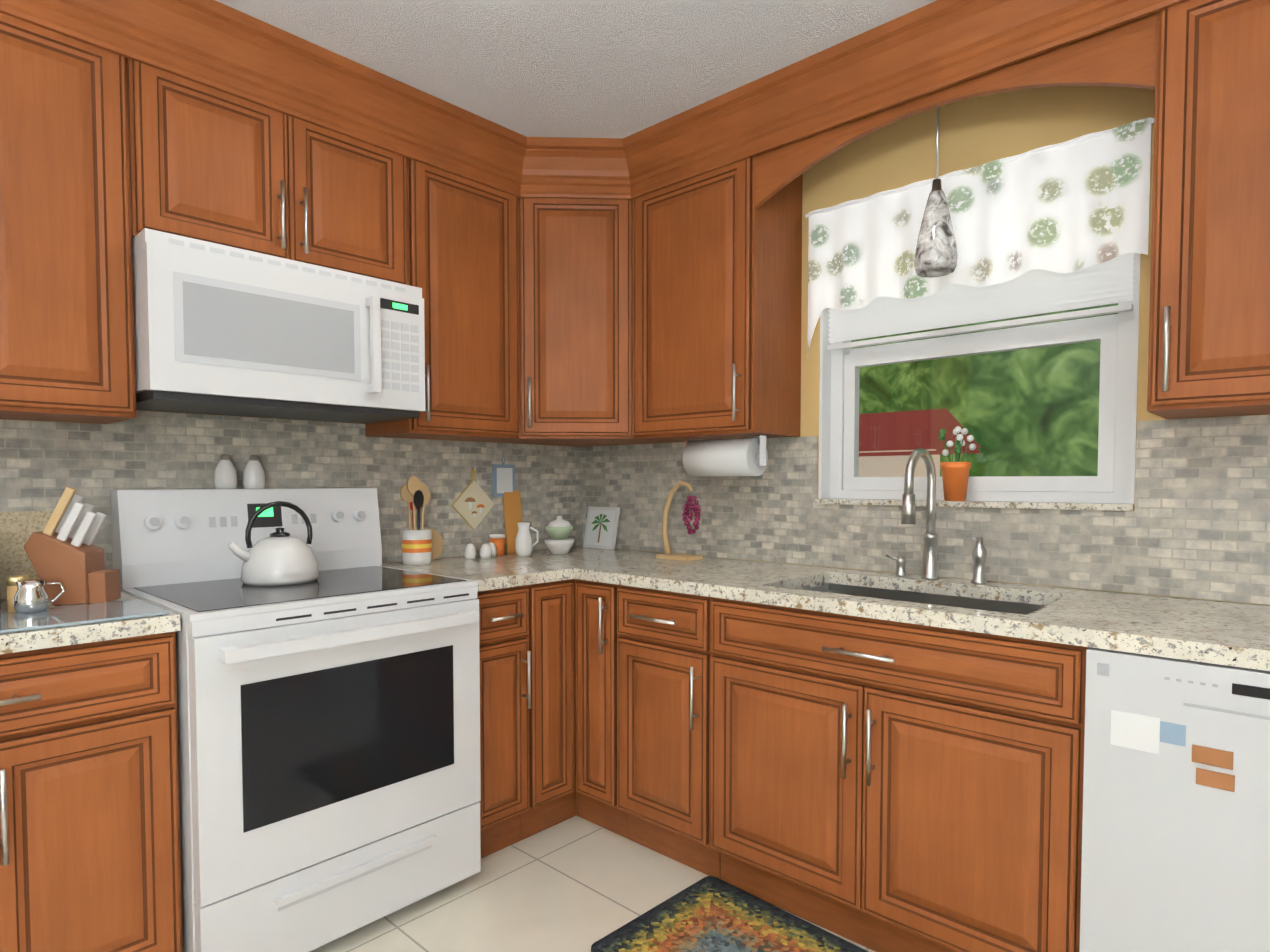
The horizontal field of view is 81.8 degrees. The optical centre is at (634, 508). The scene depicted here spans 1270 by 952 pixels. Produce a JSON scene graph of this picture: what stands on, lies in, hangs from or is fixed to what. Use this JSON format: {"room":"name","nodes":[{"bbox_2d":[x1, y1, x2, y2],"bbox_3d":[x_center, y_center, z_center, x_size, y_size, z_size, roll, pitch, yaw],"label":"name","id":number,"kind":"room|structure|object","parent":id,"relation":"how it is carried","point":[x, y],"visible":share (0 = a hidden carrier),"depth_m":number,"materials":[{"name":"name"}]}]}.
{"room":"kitchen","nodes":[
{"label":"kitchen","id":0,"kind":"room"},
{"bbox_2d":[1,410,576,562],"bbox_3d":[-1.938,-0.070,1.674,0.120,2.440,5.140,2,3,43],"label":"wall","id":1,"kind":"structure","parent":0,"point":[291,419],"depth_m":2.43,"materials":[{"name":"brown paint"}]},
{"bbox_2d":[0,411,582,568],"bbox_3d":[-1.328,-0.037,2.241,0.008,0.502,3.200,2,3,43],"label":"backsplash","id":2,"kind":"structure","parent":1,"relation":"attached to","point":[43,465],"depth_m":2.43,"materials":[{"name":"tile"}]},
{"bbox_2d":[452,467,493,529],"bbox_3d":[-0.651,-0.043,2.953,0.018,0.252,0.200,2,3,43],"label":"pot holder","id":3,"kind":"object","parent":2,"relation":"attached to","point":[473,504],"visible":0.98,"depth_m":2.95,"materials":[{"name":"beige fabric"}]},
{"bbox_2d":[492,454,514,496],"bbox_3d":[-0.548,-0.140,3.063,0.013,0.177,0.110,2,3,43],"label":"picture","id":4,"kind":"object","parent":2,"relation":"attached to","point":[503,477],"visible":1,"depth_m":3.05},
{"bbox_2d":[216,0,935,137],"bbox_3d":[-0.177,-1.267,-0.016,4.740,0.080,5.160,2,3,43],"label":"ceiling","id":5,"kind":"structure","parent":0,"point":[583,68],"depth_m":2.06,"materials":[{"name":"white paint"}]},
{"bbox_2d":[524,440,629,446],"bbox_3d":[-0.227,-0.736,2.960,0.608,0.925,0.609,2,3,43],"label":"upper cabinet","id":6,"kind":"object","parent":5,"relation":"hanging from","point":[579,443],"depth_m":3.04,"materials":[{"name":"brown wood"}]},
{"bbox_2d":[365,208,1269,435],"bbox_3d":[0.234,-0.731,0.974,3.415,1.064,0.764,2,3,43],"label":"upper cabinet","id":7,"kind":"object","parent":5,"relation":"hanging from","point":[1209,310],"depth_m":2.49,"materials":[{"name":"brown wood"}]},
{"bbox_2d":[132,228,424,423],"bbox_3d":[-1.059,-0.492,2.181,0.456,0.411,0.755,2,3,43],"label":"microwave","id":8,"kind":"object","parent":7,"relation":"attached to","point":[219,329],"visible":1,"depth_m":2.00,"materials":[{"name":"white plastic"}]},
{"bbox_2d":[682,434,767,476],"bbox_3d":[0.321,-0.189,2.631,0.326,0.142,0.132,2,3,43],"label":"paper towel","id":9,"kind":"object","parent":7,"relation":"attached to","point":[728,456],"visible":1,"depth_m":2.57,"materials":[{"name":"white paper"}]},
{"bbox_2d":[914,106,957,277],"bbox_3d":[0.866,-0.993,2.103,0.118,0.624,0.118,2,3,43],"label":"pendant lamp","id":10,"kind":"object","parent":5,"relation":"hanging from","point":[936,253],"visible":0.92,"depth_m":2.08,"materials":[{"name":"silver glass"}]},
{"bbox_2d":[309,812,874,951],"bbox_3d":[-0.177,1.251,0.078,4.740,0.080,5.160,2,3,43],"label":"floor","id":11,"kind":"structure","parent":0,"point":[576,883],"depth_m":2.12,"materials":[{"name":"tile"}]},
{"bbox_2d":[0,631,182,951],"bbox_3d":[-1.491,0.714,1.627,0.616,0.876,0.687,2,3,43],"label":"base cabinet","id":12,"kind":"object","parent":11,"relation":"on","point":[90,851],"depth_m":1.55,"materials":[{"name":"brown wood"}]},
{"bbox_2d":[0,591,180,653],"bbox_3d":[-1.722,0.267,1.357,0.626,0.036,1.380,2,3,43],"label":"countertop","id":13,"kind":"structure","parent":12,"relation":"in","point":[28,640],"depth_m":1.54,"materials":[{"name":"stone"}]},
{"bbox_2d":[0,511,52,598],"bbox_3d":[-1.713,0.121,1.786,0.050,0.220,0.600,2,3,43],"label":"cutting board","id":14,"kind":"object","parent":13,"relation":"on","point":[18,529],"depth_m":1.90,"materials":[{"name":"beige stone"}]},
{"bbox_2d":[24,487,120,604],"bbox_3d":[-1.390,0.088,1.817,0.167,0.286,0.100,0,2,-12],"label":"knife block","id":15,"kind":"object","parent":13,"relation":"on","point":[65,552],"visible":1,"depth_m":1.78,"materials":[{"name":"brown wood"}]},
{"bbox_2d":[0,599,169,633],"bbox_3d":[-1.294,0.236,1.573,0.258,0.006,0.450,2,3,43],"label":"board","id":16,"kind":"object","parent":13,"relation":"on","point":[15,621],"visible":0.92,"depth_m":1.61,"materials":[{"name":"grey"}]},
{"bbox_2d":[5,575,27,611],"bbox_3d":[-1.413,0.194,1.678,0.040,0.084,0.039,2,3,43],"label":"spice jar","id":17,"kind":"object","parent":16,"relation":"on","point":[11,587],"visible":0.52,"depth_m":1.66,"materials":[{"name":"gold glass"}]},
{"bbox_2d":[14,579,64,612],"bbox_3d":[-1.351,0.196,1.664,0.064,0.068,0.092,2,3,43],"label":"creamer","id":18,"kind":"object","parent":16,"relation":"on","point":[30,596],"visible":1,"depth_m":1.63,"materials":[{"name":"silver metal"}]},
{"bbox_2d":[111,488,480,951],"bbox_3d":[-0.945,0.539,2.112,0.746,1.190,0.761,2,3,43],"label":"range","id":19,"kind":"object","parent":11,"relation":"on","point":[328,720],"visible":0.92,"depth_m":1.90,"materials":[{"name":"white metal"}]},
{"bbox_2d":[214,454,236,488],"bbox_3d":[-1.255,-0.115,2.246,0.064,0.106,0.064,2,3,43],"label":"shaker","id":20,"kind":"object","parent":19,"relation":"on","point":[225,474],"visible":1,"depth_m":2.23,"materials":[{"name":"white ceramic"}]},
{"bbox_2d":[243,455,265,488],"bbox_3d":[-1.199,-0.118,2.307,0.064,0.106,0.064,2,3,43],"label":"shaker","id":21,"kind":"object","parent":19,"relation":"on","point":[254,474],"visible":0.98,"depth_m":2.29,"materials":[{"name":"white ceramic"}]},
{"bbox_2d":[227,501,318,585],"bbox_3d":[-1.049,0.094,2.126,0.208,0.234,0.246,2,3,43],"label":"kettle","id":22,"kind":"object","parent":19,"relation":"on","point":[279,556],"visible":1,"depth_m":2.07,"materials":[{"name":"white metal"}]},
{"bbox_2d":[475,584,539,857],"bbox_3d":[-0.649,0.680,2.537,0.616,0.876,0.241,2,3,43],"label":"base cabinet","id":23,"kind":"object","parent":11,"relation":"on","point":[509,717],"depth_m":2.36,"materials":[{"name":"brown wood"}]},
{"bbox_2d":[536,579,575,831],"bbox_3d":[-0.480,0.673,2.719,0.616,0.876,0.256,2,3,43],"label":"base cabinet","id":24,"kind":"object","parent":11,"relation":"on","point":[556,600],"depth_m":2.50,"materials":[{"name":"brown wood"}]},
{"bbox_2d":[382,554,575,591],"bbox_3d":[-0.584,0.221,2.585,0.626,0.036,0.430,2,3,43],"label":"countertop","id":25,"kind":"structure","parent":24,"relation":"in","point":[498,572],"depth_m":2.50,"materials":[{"name":"stone"}]},
{"bbox_2d":[400,476,431,564],"bbox_3d":[-0.791,0.040,2.654,0.106,0.319,0.107,2,3,43],"label":"utensil crock","id":26,"kind":"object","parent":25,"relation":"on","point":[415,493],"visible":1,"depth_m":2.63,"materials":[{"name":"white ceramic"}]},
{"bbox_2d":[424,527,442,559],"bbox_3d":[-0.785,0.132,2.788,0.036,0.124,0.124,2,3,43],"label":"round board","id":27,"kind":"object","parent":25,"relation":"on","point":[437,545],"visible":0.44,"depth_m":2.81,"materials":[{"name":"brown wood"}]},
{"bbox_2d":[576,579,615,832],"bbox_3d":[0.057,0.673,2.731,0.231,0.876,0.617,2,3,43],"label":"base cabinet","id":28,"kind":"object","parent":11,"relation":"on","point":[595,601],"depth_m":2.49,"materials":[{"name":"brown wood"}]},
{"bbox_2d":[616,584,823,886],"bbox_3d":[0.290,0.681,2.515,0.406,0.876,0.617,2,3,43],"label":"base cabinet","id":29,"kind":"object","parent":11,"relation":"on","point":[720,702],"depth_m":2.15,"materials":[{"name":"brown wood"}]},
{"bbox_2d":[505,546,1269,670],"bbox_3d":[0.898,0.336,1.936,3.691,0.217,0.626,2,3,43],"label":"countertop","id":30,"kind":"structure","parent":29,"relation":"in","point":[1234,634],"depth_m":1.88,"materials":[{"name":"stone"}]},
{"bbox_2d":[464,542,496,558],"bbox_3d":[-0.593,0.162,2.857,0.088,0.060,0.137,2,3,43],"label":"salt shaker","id":31,"kind":"object","parent":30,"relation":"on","point":[488,551],"visible":1,"depth_m":2.83,"materials":[{"name":"white ceramic"}]},
{"bbox_2d":[489,534,504,555],"bbox_3d":[-0.559,0.144,2.975,0.066,0.087,0.066,2,3,43],"label":"jar","id":32,"kind":"object","parent":30,"relation":"on","point":[498,540],"visible":0.9,"depth_m":2.95,"materials":[{"name":"orange ceramic"}]},
{"bbox_2d":[503,491,521,552],"bbox_3d":[-0.511,0.053,3.088,0.042,0.260,0.085,2,3,43],"label":"leaning board","id":33,"kind":"object","parent":30,"relation":"on","point":[512,509],"visible":0.86,"depth_m":3.07,"materials":[{"name":"orange wood"}]},
{"bbox_2d":[515,522,538,556],"bbox_3d":[-0.437,0.121,2.922,0.091,0.135,0.071,2,3,43],"label":"pitcher","id":34,"kind":"object","parent":30,"relation":"on","point":[524,544],"visible":1,"depth_m":2.90,"materials":[{"name":"white ceramic"}]},
{"bbox_2d":[544,516,574,553],"bbox_3d":[-0.314,0.106,3.039,0.128,0.157,0.128,2,3,43],"label":"bowls","id":35,"kind":"object","parent":30,"relation":"on","point":[559,529],"visible":1,"depth_m":3.00,"materials":[{"name":"white ceramic"}]},
{"bbox_2d":[583,506,619,549],"bbox_3d":[-0.150,0.083,3.275,0.190,0.185,0.048,2,3,43],"label":"decorative tile","id":36,"kind":"object","parent":30,"relation":"on","point":[601,529],"visible":0.98,"depth_m":3.26,"materials":[{"name":"white ceramic"}]},
{"bbox_2d":[656,480,702,560],"bbox_3d":[0.175,0.041,2.830,0.182,0.304,0.100,2,3,43],"label":"hook","id":37,"kind":"object","parent":30,"relation":"on","point":[669,554],"visible":1,"depth_m":2.81,"materials":[{"name":"brown wood"}]},
{"bbox_2d":[901,448,939,579],"bbox_3d":[0.853,0.017,2.191,0.054,0.398,0.218,2,3,43],"label":"faucet","id":38,"kind":"object","parent":30,"relation":"on","point":[908,516],"visible":1,"depth_m":2.23,"materials":[{"name":"silver metal"}]},
{"bbox_2d":[885,554,905,576],"bbox_3d":[0.831,0.178,2.330,0.064,0.067,0.033,2,3,43],"label":"lever","id":39,"kind":"object","parent":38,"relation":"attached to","point":[900,562],"visible":1,"depth_m":2.31,"materials":[{"name":"silver metal"}]},
{"bbox_2d":[971,537,986,583],"bbox_3d":[1.002,0.149,2.143,0.044,0.139,0.072,2,3,43],"label":"sprayer","id":40,"kind":"object","parent":30,"relation":"on","point":[979,554],"visible":1,"depth_m":2.14,"materials":[{"name":"silver metal"}]},
{"bbox_2d":[591,876,868,951],"bbox_3d":[0.363,1.143,1.762,0.897,0.008,0.533,2,3,43],"label":"rug","id":41,"kind":"object","parent":11,"relation":"on","point":[710,914],"visible":1,"depth_m":1.97,"materials":[{"name":"multicoloured fabric"}]},
{"bbox_2d":[1079,647,1269,951],"bbox_3d":[1.341,0.718,1.519,0.602,0.869,0.614,2,3,43],"label":"dishwasher","id":42,"kind":"object","parent":11,"relation":"on","point":[1176,825],"visible":0.96,"depth_m":1.39,"materials":[{"name":"white"}]},
{"bbox_2d":[588,86,1269,605],"bbox_3d":[1.528,-0.077,1.871,4.700,2.440,0.140,2,3,43],"label":"wall","id":43,"kind":"structure","parent":0,"point":[978,130],"depth_m":2.23,"materials":[{"name":"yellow paint"}]},
{"bbox_2d":[583,415,1269,604],"bbox_3d":[1.077,-0.013,2.190,3.592,0.458,0.008,2,3,43],"label":"backsplash","id":44,"kind":"structure","parent":43,"relation":"attached to","point":[1195,524],"depth_m":2.15,"materials":[{"name":"tile"}]},
{"bbox_2d":[815,253,1140,510],"bbox_3d":[1.031,-0.483,2.302,0.934,0.949,0.159,2,3,43],"label":"window","id":45,"kind":"structure","parent":43,"relation":"in","point":[1110,485],"depth_m":2.23,"materials":[{"name":"white plastic"}]},
{"bbox_2d":[938,426,975,500],"bbox_3d":[0.998,-0.141,2.276,0.114,0.231,0.087,2,3,43],"label":"flower pot","id":46,"kind":"object","parent":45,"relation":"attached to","point":[955,475],"visible":1,"depth_m":2.26,"materials":[{"name":"orange ceramic"}]},
{"bbox_2d":[805,117,1153,353],"bbox_3d":[0.967,-0.766,2.229,1.005,0.510,0.028,2,3,43],"label":"curtain valance","id":47,"kind":"object","parent":45,"relation":"attached to","point":[1076,204],"visible":0.88,"depth_m":2.13,"materials":[{"name":"fabric"}]},
{"bbox_2d":[827,253,1133,350],"bbox_3d":[1.010,-0.745,2.270,0.895,0.396,0.033,2,3,43],"label":"mini blind","id":48,"kind":"object","parent":45,"relation":"attached to","point":[1038,291],"visible":0.31,"depth_m":2.21,"materials":[{"name":"white plastic"}]},
{"label":"outside","id":49,"kind":"structure","parent":0,"visible":0},
{"bbox_2d":[851,303,1117,491],"bbox_3d":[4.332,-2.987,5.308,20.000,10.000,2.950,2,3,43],"label":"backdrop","id":50,"kind":"structure","parent":49,"point":[990,415],"depth_m":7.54,"materials":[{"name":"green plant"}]}
]}

